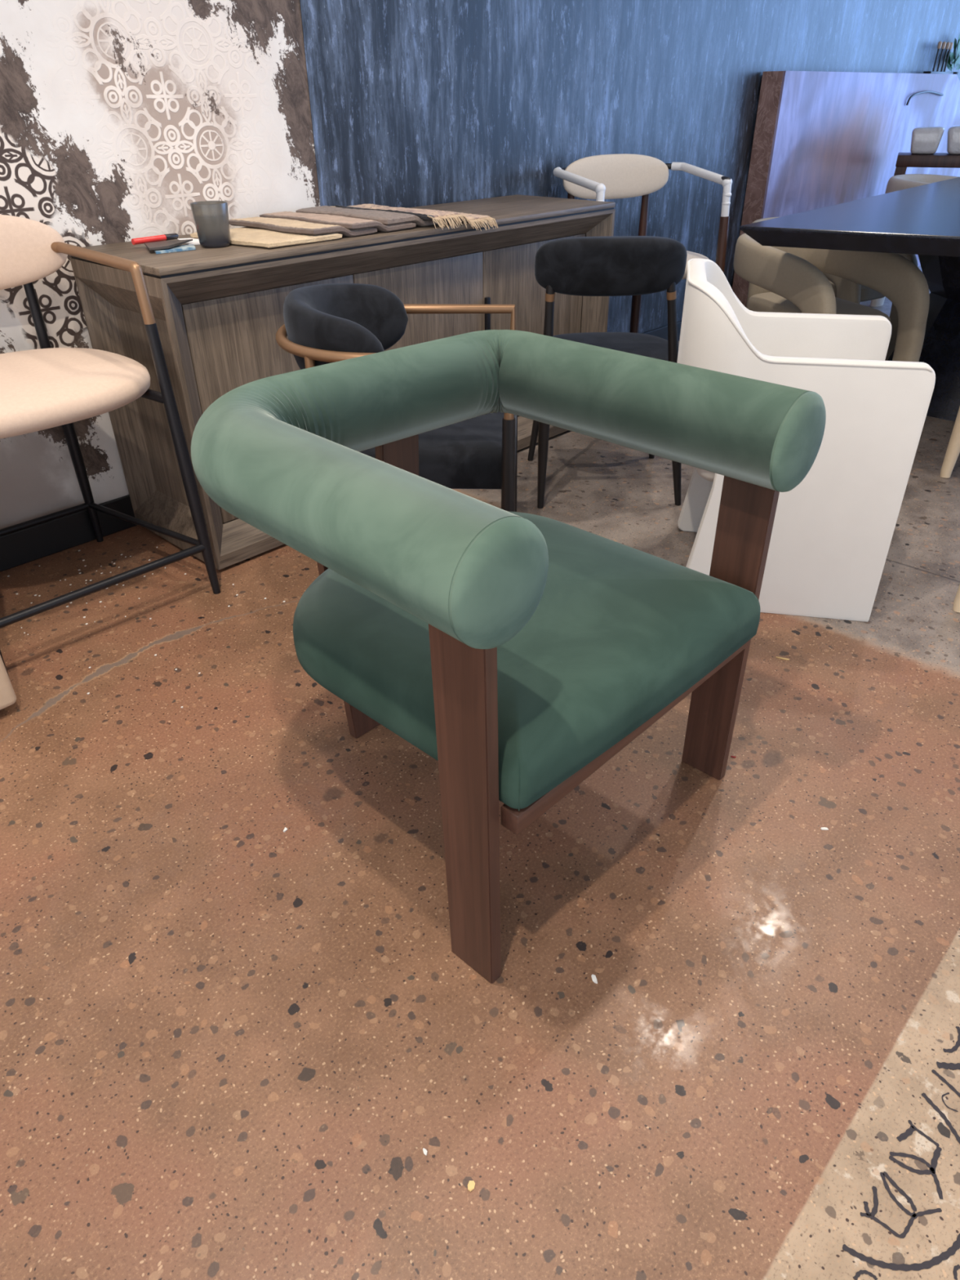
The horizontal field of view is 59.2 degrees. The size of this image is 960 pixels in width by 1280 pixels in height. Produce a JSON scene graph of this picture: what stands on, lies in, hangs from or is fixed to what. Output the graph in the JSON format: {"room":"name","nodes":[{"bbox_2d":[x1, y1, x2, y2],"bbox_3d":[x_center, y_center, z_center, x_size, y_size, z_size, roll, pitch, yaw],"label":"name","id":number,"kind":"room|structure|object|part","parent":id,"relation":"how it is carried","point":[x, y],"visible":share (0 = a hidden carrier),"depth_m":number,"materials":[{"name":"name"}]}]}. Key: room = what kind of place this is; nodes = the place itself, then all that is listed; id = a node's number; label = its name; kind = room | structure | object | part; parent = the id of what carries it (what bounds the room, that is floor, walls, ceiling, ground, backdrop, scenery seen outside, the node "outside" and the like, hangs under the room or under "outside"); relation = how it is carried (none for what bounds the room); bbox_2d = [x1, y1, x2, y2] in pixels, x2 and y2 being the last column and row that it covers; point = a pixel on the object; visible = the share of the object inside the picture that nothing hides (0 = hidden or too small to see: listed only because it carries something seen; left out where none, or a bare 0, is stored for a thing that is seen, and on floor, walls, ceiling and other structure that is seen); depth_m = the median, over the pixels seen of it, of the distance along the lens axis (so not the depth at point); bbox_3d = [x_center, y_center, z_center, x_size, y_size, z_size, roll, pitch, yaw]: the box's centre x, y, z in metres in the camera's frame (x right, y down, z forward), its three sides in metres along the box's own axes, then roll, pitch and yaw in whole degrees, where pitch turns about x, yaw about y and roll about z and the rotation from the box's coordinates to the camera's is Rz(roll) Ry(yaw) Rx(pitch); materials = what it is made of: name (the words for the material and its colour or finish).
{"room":"store","nodes":[
{"label":"store","id":0,"kind":"room"},
{"bbox_2d":[0,265,959,1279],"bbox_3d":[3.123,0.172,1.854,7.480,0.101,12.800,27,42,35],"label":"floor","id":1,"kind":"structure","parent":0,"point":[233,1045],"depth_m":1.31,"materials":[{"name":"concrete"}]},
{"bbox_2d":[0,654,16,710],"bbox_3d":[-1.400,-0.002,1.725,0.540,0.422,0.580,27,42,35],"label":"ottoman","id":2,"kind":"object","parent":1,"relation":"on","point":[7,695],"visible":1,"depth_m":1.81,"materials":[{"name":"beige fabric"}]},
{"bbox_2d":[0,214,220,678],"bbox_3d":[-1.111,-0.499,2.041,0.565,0.910,0.610,27,42,35],"label":"counter stool","id":3,"kind":"object","parent":1,"relation":"on","point":[46,387],"visible":0.99,"depth_m":2.02,"materials":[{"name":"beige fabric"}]},
{"bbox_3d":[-1.108,-0.208,1.783,0.031,0.701,0.053,-11,34,-15],"label":"leg","id":4,"kind":"part","parent":3,"relation":"part of","materials":[{"name":"black metal"}]},
{"bbox_3d":[-1.270,-0.886,1.967,0.098,0.176,0.590,27,42,35],"label":"backrest","id":5,"kind":"part","parent":3,"relation":"part of","materials":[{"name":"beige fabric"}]},
{"bbox_3d":[-1.158,-0.627,2.360,0.034,0.780,0.032,27,42,35],"label":"leg","id":6,"kind":"part","parent":3,"relation":"part of","materials":[{"name":"black metal"}]},
{"bbox_3d":[-1.096,-0.580,1.972,0.520,0.100,0.610,27,42,35],"label":"seat","id":7,"kind":"part","parent":3,"relation":"part of","materials":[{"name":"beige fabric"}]},
{"bbox_3d":[-0.915,-0.858,2.018,0.466,0.135,0.048,27,42,35],"label":"arm","id":8,"kind":"part","parent":3,"relation":"part of","materials":[{"name":"brown metal"}]},
{"bbox_3d":[-0.951,-0.657,2.153,0.521,0.024,0.024,22,39,31],"label":"seat rail","id":9,"kind":"part","parent":3,"relation":"part of","materials":[{"name":"black metal"}]},
{"bbox_3d":[-0.735,-0.426,2.114,0.053,0.701,0.031,8,34,13],"label":"leg","id":10,"kind":"part","parent":3,"relation":"part of","materials":[{"name":"black metal"}]},
{"bbox_2d":[7,546,284,707],"bbox_3d":[-0.886,-0.083,2.229,0.925,0.002,0.552,27,42,35],"label":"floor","id":11,"kind":"structure","parent":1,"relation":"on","point":[157,547],"depth_m":2.30,"materials":[{"name":"brown stone"}]},
{"bbox_2d":[70,194,615,569],"bbox_3d":[-0.295,-0.969,2.856,0.472,0.800,1.799,27,42,35],"label":"counter","id":12,"kind":"object","parent":1,"relation":"on","point":[218,313],"visible":0.52,"depth_m":2.40,"materials":[{"name":"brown wood"}]},
{"bbox_3d":[-0.893,-0.616,2.329,0.472,0.766,0.055,27,42,35],"label":"panel","id":13,"kind":"part","parent":12,"relation":"part of","materials":[{"name":"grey wood"}]},
{"bbox_2d":[144,239,192,250],"bbox_3d":[-0.803,-1.032,2.203,0.134,0.007,0.118,-17,36,-23],"label":"folder","id":14,"kind":"object","parent":12,"relation":"on","point":[166,244],"visible":1,"depth_m":2.19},
{"bbox_2d":[131,233,178,244],"bbox_3d":[-0.861,-1.066,2.246,0.016,0.016,0.135,23,40,32],"label":"marker pen","id":15,"kind":"object","parent":14,"relation":"on","point":[168,237],"visible":0.99,"depth_m":2.24,"materials":[{"name":"red plastic"}]},
{"bbox_2d":[153,244,195,253],"bbox_3d":[-0.788,-1.013,2.187,0.118,0.008,0.078,-19,37,-26],"label":"leaflet","id":16,"kind":"object","parent":12,"relation":"on","point":[184,247],"visible":0.8,"depth_m":2.17,"materials":[{"name":"blue paper"}]},
{"bbox_2d":[177,237,200,244],"bbox_3d":[-0.770,-1.094,2.315,0.107,0.005,0.128,-11,34,-16],"label":"paper sheet","id":17,"kind":"object","parent":12,"relation":"on","point":[195,241],"visible":0.24,"depth_m":2.30,"materials":[{"name":"white paper"}]},
{"bbox_2d":[190,200,231,248],"bbox_3d":[-0.700,-1.086,2.212,0.094,0.104,0.094,27,42,35],"label":"cup","id":18,"kind":"object","parent":12,"relation":"on","point":[211,218],"visible":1,"depth_m":2.19,"materials":[{"name":"grey glass"}]},
{"bbox_2d":[190,226,342,248],"bbox_3d":[-0.591,-1.116,2.334,0.337,0.018,0.269,27,42,35],"label":"sample","id":19,"kind":"object","parent":12,"relation":"on","point":[245,236],"visible":0.63,"depth_m":2.27,"materials":[{"name":"beige fabric"}]},
{"bbox_3d":[-0.555,-0.694,2.423,0.022,0.590,0.543,27,42,35],"label":"door","id":20,"kind":"part","parent":12,"relation":"part of","materials":[{"name":"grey wood"}]},
{"bbox_3d":[-0.467,-1.051,2.996,0.001,0.766,1.799,27,42,35],"label":"panel","id":21,"kind":"part","parent":12,"relation":"part of","materials":[{"name":"brown wood"}]},
{"bbox_2d":[228,216,377,236],"bbox_3d":[-0.513,-1.187,2.427,0.372,0.036,0.251,27,42,35],"label":"sample","id":22,"kind":"object","parent":12,"relation":"on","point":[284,225],"visible":0.89,"depth_m":2.35,"materials":[{"name":"beige fabric"}]},
{"bbox_2d":[259,211,416,231],"bbox_3d":[-0.426,-1.248,2.518,0.407,0.038,0.265,27,42,35],"label":"sample","id":23,"kind":"object","parent":12,"relation":"on","point":[348,223],"visible":0.84,"depth_m":2.43,"materials":[{"name":"brown fabric"}]},
{"bbox_2d":[295,205,450,226],"bbox_3d":[-0.333,-1.308,2.607,0.417,0.039,0.275,27,42,35],"label":"sample","id":24,"kind":"object","parent":12,"relation":"on","point":[386,218],"visible":0.73,"depth_m":2.51,"materials":[{"name":"brown fabric"}]},
{"bbox_3d":[-0.149,-1.180,2.553,0.062,0.075,1.799,27,42,35],"label":"rail","id":25,"kind":"part","parent":12,"relation":"part of","materials":[{"name":"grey wood"}]},
{"bbox_3d":[-0.292,-0.683,3.040,0.472,0.097,1.799,27,42,35],"label":"rail","id":26,"kind":"part","parent":12,"relation":"part of","materials":[{"name":"grey wood"}]},
{"bbox_2d":[329,204,497,231],"bbox_3d":[-0.216,-1.345,2.682,0.500,0.061,0.298,27,42,35],"label":"sample","id":27,"kind":"object","parent":12,"relation":"on","point":[424,214],"visible":0.76,"depth_m":2.58,"materials":[{"name":"fabric"}]},
{"bbox_3d":[-0.181,-0.912,2.755,0.022,0.590,0.540,27,42,35],"label":"door","id":28,"kind":"part","parent":12,"relation":"part of","materials":[{"name":"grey wood"}]},
{"bbox_3d":[0.026,-1.022,2.915,0.014,0.300,0.017,27,42,35],"label":"handle","id":29,"kind":"part","parent":12,"relation":"part of","materials":[{"name":"black metal"}]},
{"bbox_3d":[0.194,-1.130,3.087,0.022,0.590,0.545,27,42,35],"label":"door","id":30,"kind":"part","parent":12,"relation":"part of","materials":[{"name":"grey wood"}]},
{"bbox_3d":[0.303,-1.313,3.389,0.472,0.766,0.055,27,42,35],"label":"panel","id":31,"kind":"part","parent":12,"relation":"part of","materials":[{"name":"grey wood"}]},
{"bbox_2d":[275,283,517,511],"bbox_3d":[-0.196,-0.515,2.203,0.586,0.744,0.549,1,33,3],"label":"armchair","id":32,"kind":"object","parent":1,"relation":"on","point":[327,323],"visible":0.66,"depth_m":1.99,"materials":[{"name":"black fabric"}]},
{"bbox_3d":[-0.381,-0.535,1.954,0.023,0.250,0.025,1,33,3],"label":"post","id":33,"kind":"part","parent":32,"relation":"part of","materials":[{"name":"brown metal"}]},
{"bbox_3d":[-0.333,-0.749,2.060,0.267,0.193,0.470,1,33,3],"label":"backrest","id":34,"kind":"part","parent":32,"relation":"part of","materials":[{"name":"black fabric"}]},
{"bbox_3d":[-0.201,-0.691,2.090,0.580,0.162,0.535,1,33,3],"label":"rail","id":35,"kind":"part","parent":32,"relation":"part of","materials":[{"name":"brown metal"}]},
{"bbox_3d":[-0.166,-0.533,2.190,0.520,0.110,0.476,1,33,3],"label":"seat","id":36,"kind":"part","parent":32,"relation":"part of","materials":[{"name":"black fabric"}]},
{"bbox_3d":[0.068,-0.277,2.034,0.035,0.520,0.034,1,33,3],"label":"leg","id":37,"kind":"part","parent":32,"relation":"part of","materials":[{"name":"black wood"}]},
{"bbox_3d":[0.093,-0.556,2.467,0.035,0.520,0.034,1,33,3],"label":"leg","id":38,"kind":"part","parent":32,"relation":"part of","materials":[{"name":"black wood"}]},
{"bbox_2d":[422,1148,426,1155],"bbox_3d":[-0.070,0.650,1.075,0.005,0.003,0.010,-19,37,-26],"label":"chip","id":39,"kind":"object","parent":1,"relation":"on","point":[424,1150],"visible":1,"depth_m":1.07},
{"bbox_2d":[467,1180,475,1191],"bbox_3d":[-0.011,0.672,1.041,0.009,0.003,0.012,14,36,22],"label":"chip","id":40,"kind":"object","parent":1,"relation":"on","point":[471,1184],"visible":1,"depth_m":1.04,"materials":[{"name":"beige stone"}]},
{"bbox_2d":[191,329,826,983],"bbox_3d":[0.015,-0.053,1.468,0.761,0.759,0.804,27,42,35],"label":"barrel armchair","id":41,"kind":"object","parent":1,"relation":"on","point":[521,653],"visible":1,"depth_m":1.24,"materials":[{"name":"green fabric"}]},
{"bbox_3d":[-0.255,-0.083,1.610,0.022,0.660,0.132,27,42,35],"label":"leg","id":42,"kind":"part","parent":41,"relation":"part of","materials":[{"name":"brown wood"}]},
{"bbox_3d":[-0.159,-0.139,1.695,0.022,0.660,0.120,27,42,35],"label":"leg","id":43,"kind":"part","parent":41,"relation":"part of","materials":[{"name":"brown wood"}]},
{"bbox_3d":[-0.014,0.223,1.126,0.092,0.665,0.035,27,42,35],"label":"leg","id":44,"kind":"part","parent":41,"relation":"part of","materials":[{"name":"brown wood"}]},
{"bbox_3d":[0.036,-0.052,1.417,0.646,0.114,0.610,27,42,35],"label":"seat","id":45,"kind":"part","parent":41,"relation":"part of","materials":[{"name":"green fabric"}]},
{"bbox_3d":[0.056,0.020,1.443,0.552,0.035,0.608,27,42,35],"label":"under frame","id":46,"kind":"part","parent":41,"relation":"part of","materials":[{"name":"brown wood"}]},
{"bbox_3d":[0.438,-0.025,1.502,0.089,0.665,0.024,27,42,35],"label":"leg","id":47,"kind":"part","parent":41,"relation":"part of","materials":[{"name":"brown wood"}]},
{"bbox_2d":[591,974,597,983],"bbox_3d":[0.173,0.514,1.282,0.007,0.003,0.016,-8,34,-11],"label":"chip","id":48,"kind":"object","parent":1,"relation":"on","point":[593,977],"visible":1,"depth_m":1.28,"materials":[{"name":"white stone"}]},
{"bbox_2d":[527,235,687,508],"bbox_3d":[0.398,-0.880,2.704,0.497,0.806,0.548,-1,33,-1],"label":"dining chair","id":49,"kind":"object","parent":1,"relation":"on","point":[607,265],"visible":0.73,"depth_m":2.33,"materials":[{"name":"black fabric"}]},
{"bbox_3d":[0.207,-0.819,2.983,0.033,0.404,0.082,-25,40,-33],"label":"leg","id":50,"kind":"part","parent":49,"relation":"part of","materials":[{"name":"black wood"}]},
{"bbox_3d":[0.197,-0.719,2.552,0.036,0.701,0.043,-1,33,-1],"label":"leg","id":51,"kind":"part","parent":49,"relation":"part of","materials":[{"name":"black wood"}]},
{"bbox_3d":[0.410,-0.915,2.727,0.470,0.072,0.470,-1,33,-1],"label":"seat","id":52,"kind":"part","parent":49,"relation":"part of","materials":[{"name":"black fabric"}]},
{"bbox_3d":[0.365,-1.034,2.340,0.424,0.152,0.106,-1,33,-1],"label":"backrest","id":53,"kind":"part","parent":49,"relation":"part of","materials":[{"name":"black fabric"}]},
{"bbox_3d":[0.608,-0.829,2.991,0.033,0.404,0.082,22,39,31],"label":"leg","id":54,"kind":"part","parent":49,"relation":"part of","materials":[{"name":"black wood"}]},
{"bbox_3d":[0.589,-0.729,2.560,0.130,0.703,0.035,-8,34,-12],"label":"leg","id":55,"kind":"part","parent":49,"relation":"part of","materials":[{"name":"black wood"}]},
{"bbox_2d":[552,153,732,333],"bbox_3d":[0.633,-1.516,3.577,0.659,0.921,0.489,-13,35,-19],"label":"counter stool","id":56,"kind":"object","parent":1,"relation":"on","point":[605,176],"visible":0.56,"depth_m":3.49,"materials":[{"name":"fabric"}]},
{"bbox_3d":[0.379,-1.534,3.725,0.045,0.796,0.045,-13,35,-19],"label":"leg","id":57,"kind":"part","parent":56,"relation":"part of","materials":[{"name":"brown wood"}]},
{"bbox_3d":[0.376,-1.728,3.285,0.055,0.171,0.400,-13,35,-19],"label":"wrapped arm","id":58,"kind":"part","parent":56,"relation":"part of","materials":[{"name":"white plastic"}]},
{"bbox_3d":[0.558,-1.926,3.517,0.501,0.163,0.068,-13,35,-19],"label":"backrest","id":59,"kind":"part","parent":56,"relation":"part of","materials":[{"name":"fabric"}]},
{"bbox_3d":[0.718,-1.614,3.842,0.045,0.796,0.045,-13,35,-19],"label":"leg","id":60,"kind":"part","parent":56,"relation":"part of","materials":[{"name":"brown wood"}]},
{"bbox_3d":[0.640,-1.562,3.527,0.659,0.102,0.437,-13,35,-19],"label":"seat","id":61,"kind":"part","parent":56,"relation":"part of","materials":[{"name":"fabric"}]},
{"bbox_3d":[0.901,-1.851,3.467,0.055,0.171,0.400,-13,35,-19],"label":"wrapped arm","id":62,"kind":"part","parent":56,"relation":"part of","materials":[{"name":"white plastic"}]},
{"bbox_3d":[0.989,-1.385,3.558,0.050,0.715,0.055,-13,35,-19],"label":"leg","id":63,"kind":"part","parent":56,"relation":"part of","materials":[{"name":"brown wood"}]},
{"bbox_2d":[676,257,935,622],"bbox_3d":[0.761,-0.529,2.176,0.538,0.777,0.503,6,33,10],"label":"tub chair","id":64,"kind":"object","parent":1,"relation":"on","point":[832,533],"visible":0.73,"depth_m":2.00,"materials":[{"name":"white plastic"}]},
{"bbox_3d":[0.653,-0.516,2.488,0.094,0.420,0.042,6,33,10],"label":"leg","id":65,"kind":"part","parent":64,"relation":"part of","materials":[{"name":"white fabric"}]},
{"bbox_3d":[0.563,-0.273,2.111,0.094,0.420,0.042,6,33,10],"label":"leg","id":66,"kind":"part","parent":64,"relation":"part of","materials":[{"name":"white fabric"}]},
{"bbox_3d":[0.785,-0.524,2.174,0.450,0.150,0.418,6,33,10],"label":"seat","id":67,"kind":"part","parent":64,"relation":"part of","materials":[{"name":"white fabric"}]},
{"bbox_2d":[820,826,828,830],"bbox_3d":[0.627,0.343,1.539,0.013,0.003,0.005,-1,33,-1],"label":"chip","id":68,"kind":"object","parent":1,"relation":"on","point":[823,828],"visible":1,"depth_m":1.54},
{"bbox_2d":[733,233,929,361],"bbox_3d":[1.323,-1.252,3.408,0.475,0.648,0.760,-11,34,-15],"label":"dining chair","id":69,"kind":"object","parent":1,"relation":"on","point":[780,279],"visible":0.59,"depth_m":3.19,"materials":[{"name":"beige fabric"}]},
{"bbox_3d":[1.221,-1.367,3.695,0.170,0.532,0.075,-11,34,-15],"label":"leg","id":70,"kind":"part","parent":69,"relation":"part of","materials":[{"name":"beige fabric"}]},
{"bbox_3d":[1.330,-1.293,3.357,0.340,0.100,0.600,-11,34,-15],"label":"seat","id":71,"kind":"part","parent":69,"relation":"part of","materials":[{"name":"beige fabric"}]},
{"bbox_2d":[751,217,917,360],"bbox_3d":[1.631,-1.676,4.097,0.475,0.607,0.760,-20,37,-27],"label":"dining chair","id":72,"kind":"object","parent":1,"relation":"on","point":[844,289],"visible":0.16,"depth_m":3.81,"materials":[{"name":"beige fabric"}]},
{"bbox_3d":[1.643,-1.712,4.051,0.340,0.100,0.600,-20,37,-27],"label":"seat","id":73,"kind":"part","parent":72,"relation":"part of","materials":[{"name":"beige fabric"}]},
{"bbox_2d":[732,71,959,307],"bbox_3d":[2.565,-2.957,5.505,0.123,1.216,3.200,27,42,35],"label":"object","id":74,"kind":"structure","parent":1,"relation":"on","point":[821,140],"depth_m":4.78,"materials":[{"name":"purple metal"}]},
{"bbox_3d":[1.472,-2.324,4.543,0.112,1.214,0.024,27,42,35],"label":"panel","id":75,"kind":"part","parent":74,"relation":"part of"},
{"bbox_2d":[906,90,943,105],"bbox_3d":[2.862,-3.478,5.424,0.020,0.076,0.596,27,42,35],"label":"power cable","id":76,"kind":"object","parent":74,"relation":"attached to","point":[925,91],"visible":1,"depth_m":5.36,"materials":[{"name":"black plastic"}]},
{"bbox_2d":[923,71,953,74],"bbox_3d":[3.054,-3.773,5.635,0.050,0.024,0.420,27,42,35],"label":"holder","id":77,"kind":"object","parent":74,"relation":"on","point":[925,72],"visible":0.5,"depth_m":5.57,"materials":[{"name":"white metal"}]},
{"bbox_2d":[932,41,942,71],"bbox_3d":[2.986,-3.807,5.528,0.023,0.176,0.026,27,42,35],"label":"stick","id":78,"kind":"object","parent":77,"relation":"in","point":[940,43],"visible":0.91,"depth_m":5.51,"materials":[{"name":"black wood"}]},
{"bbox_2d":[936,41,946,71],"bbox_3d":[3.037,-3.837,5.574,0.023,0.176,0.026,27,42,35],"label":"stick","id":79,"kind":"object","parent":77,"relation":"in","point":[944,43],"visible":0.91,"depth_m":5.55,"materials":[{"name":"black wood"}]},
{"bbox_2d":[940,41,950,71],"bbox_3d":[3.088,-3.866,5.620,0.023,0.176,0.026,27,42,35],"label":"stick","id":80,"kind":"object","parent":77,"relation":"in","point":[947,46],"visible":0.93,"depth_m":5.60,"materials":[{"name":"black wood"}]},
{"bbox_2d":[942,42,953,71],"bbox_3d":[3.126,-3.889,5.653,0.023,0.176,0.026,27,42,35],"label":"stick","id":81,"kind":"object","parent":77,"relation":"in","point":[951,43],"visible":0.95,"depth_m":5.64,"materials":[{"name":"black wood"}]},
{"bbox_2d":[944,34,959,75],"bbox_3d":[3.227,-3.956,5.750,0.120,0.296,0.292,27,42,35],"label":"potted plant","id":82,"kind":"object","parent":74,"relation":"on","point":[954,57],"visible":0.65,"depth_m":5.72,"materials":[{"name":"green plant"}]},
{"bbox_2d":[739,177,959,421],"bbox_3d":[2.468,-1.183,3.175,2.180,0.760,2.550,27,42,35],"label":"dining table","id":83,"kind":"object","parent":1,"relation":"on","point":[923,221],"visible":0.76,"depth_m":3.07,"materials":[{"name":"black wood"}]},
{"bbox_2d":[870,173,958,306],"bbox_3d":[2.719,-2.247,4.862,0.537,0.717,0.863,-25,40,-33],"label":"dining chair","id":84,"kind":"object","parent":1,"relation":"on","point":[899,182],"visible":0.23,"depth_m":4.92,"materials":[{"name":"fabric"}]},
{"bbox_3d":[2.479,-2.345,5.131,0.170,0.595,0.076,-25,40,-33],"label":"leg","id":85,"kind":"part","parent":84,"relation":"part of","materials":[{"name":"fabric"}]},
{"bbox_2d":[893,152,959,175],"bbox_3d":[2.976,-2.545,5.239,0.950,0.803,0.300,13,35,20],"label":"bench","id":86,"kind":"object","parent":1,"relation":"on","point":[904,160],"visible":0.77,"depth_m":5.03,"materials":[{"name":"brown wood"}]},
{"bbox_3d":[2.534,-2.548,5.309,0.090,0.741,0.050,13,35,20],"label":"leg","id":87,"kind":"part","parent":86,"relation":"part of","materials":[{"name":"brown wood"}]},
{"bbox_2d":[910,125,944,154],"bbox_3d":[2.682,-3.009,5.088,0.171,0.143,0.220,13,35,20],"label":"cushion","id":88,"kind":"object","parent":86,"relation":"on","point":[924,140],"visible":1,"depth_m":5.01,"materials":[{"name":"fabric"}]},
{"bbox_3d":[2.972,-2.856,5.038,0.900,0.062,0.300,13,35,20],"label":"seat rail","id":89,"kind":"part","parent":86,"relation":"part of","materials":[{"name":"brown wood"}]},
{"bbox_2d":[946,124,959,155],"bbox_3d":[2.902,-2.964,5.004,0.268,0.154,0.220,13,35,20],"label":"cushion","id":90,"kind":"object","parent":86,"relation":"on","point":[953,140],"visible":1,"depth_m":4.96,"materials":[{"name":"fabric"}]},
{"bbox_2d":[939,406,959,478],"bbox_3d":[1.916,-0.858,2.756,0.505,0.682,0.500,27,42,35],"label":"chair","id":91,"kind":"object","parent":1,"relation":"on","point":[953,451],"visible":1,"depth_m":2.87,"materials":[{"name":"beige wood"}]},
{"bbox_2d":[952,583,959,613],"bbox_3d":[1.539,-0.367,2.002,0.505,0.682,0.500,27,42,35],"label":"chair","id":92,"kind":"object","parent":1,"relation":"on","point":[956,607],"visible":1,"depth_m":2.16,"materials":[{"name":"beige fabric"}]},
{"bbox_2d":[0,0,959,528],"bbox_3d":[0.349,-2.536,3.200,0.102,3.050,12.800,27,42,35],"label":"wall","id":93,"kind":"structure","parent":0,"point":[414,103],"depth_m":2.71,"materials":[{"name":"paint"}]},
{"bbox_2d":[0,320,681,572],"bbox_3d":[0.405,-1.276,3.966,0.016,0.100,12.800,27,42,35],"label":"baseboard","id":94,"kind":"structure","parent":93,"relation":"attached to","point":[23,546],"depth_m":2.50,"materials":[{"name":"black paint"}]}
]}

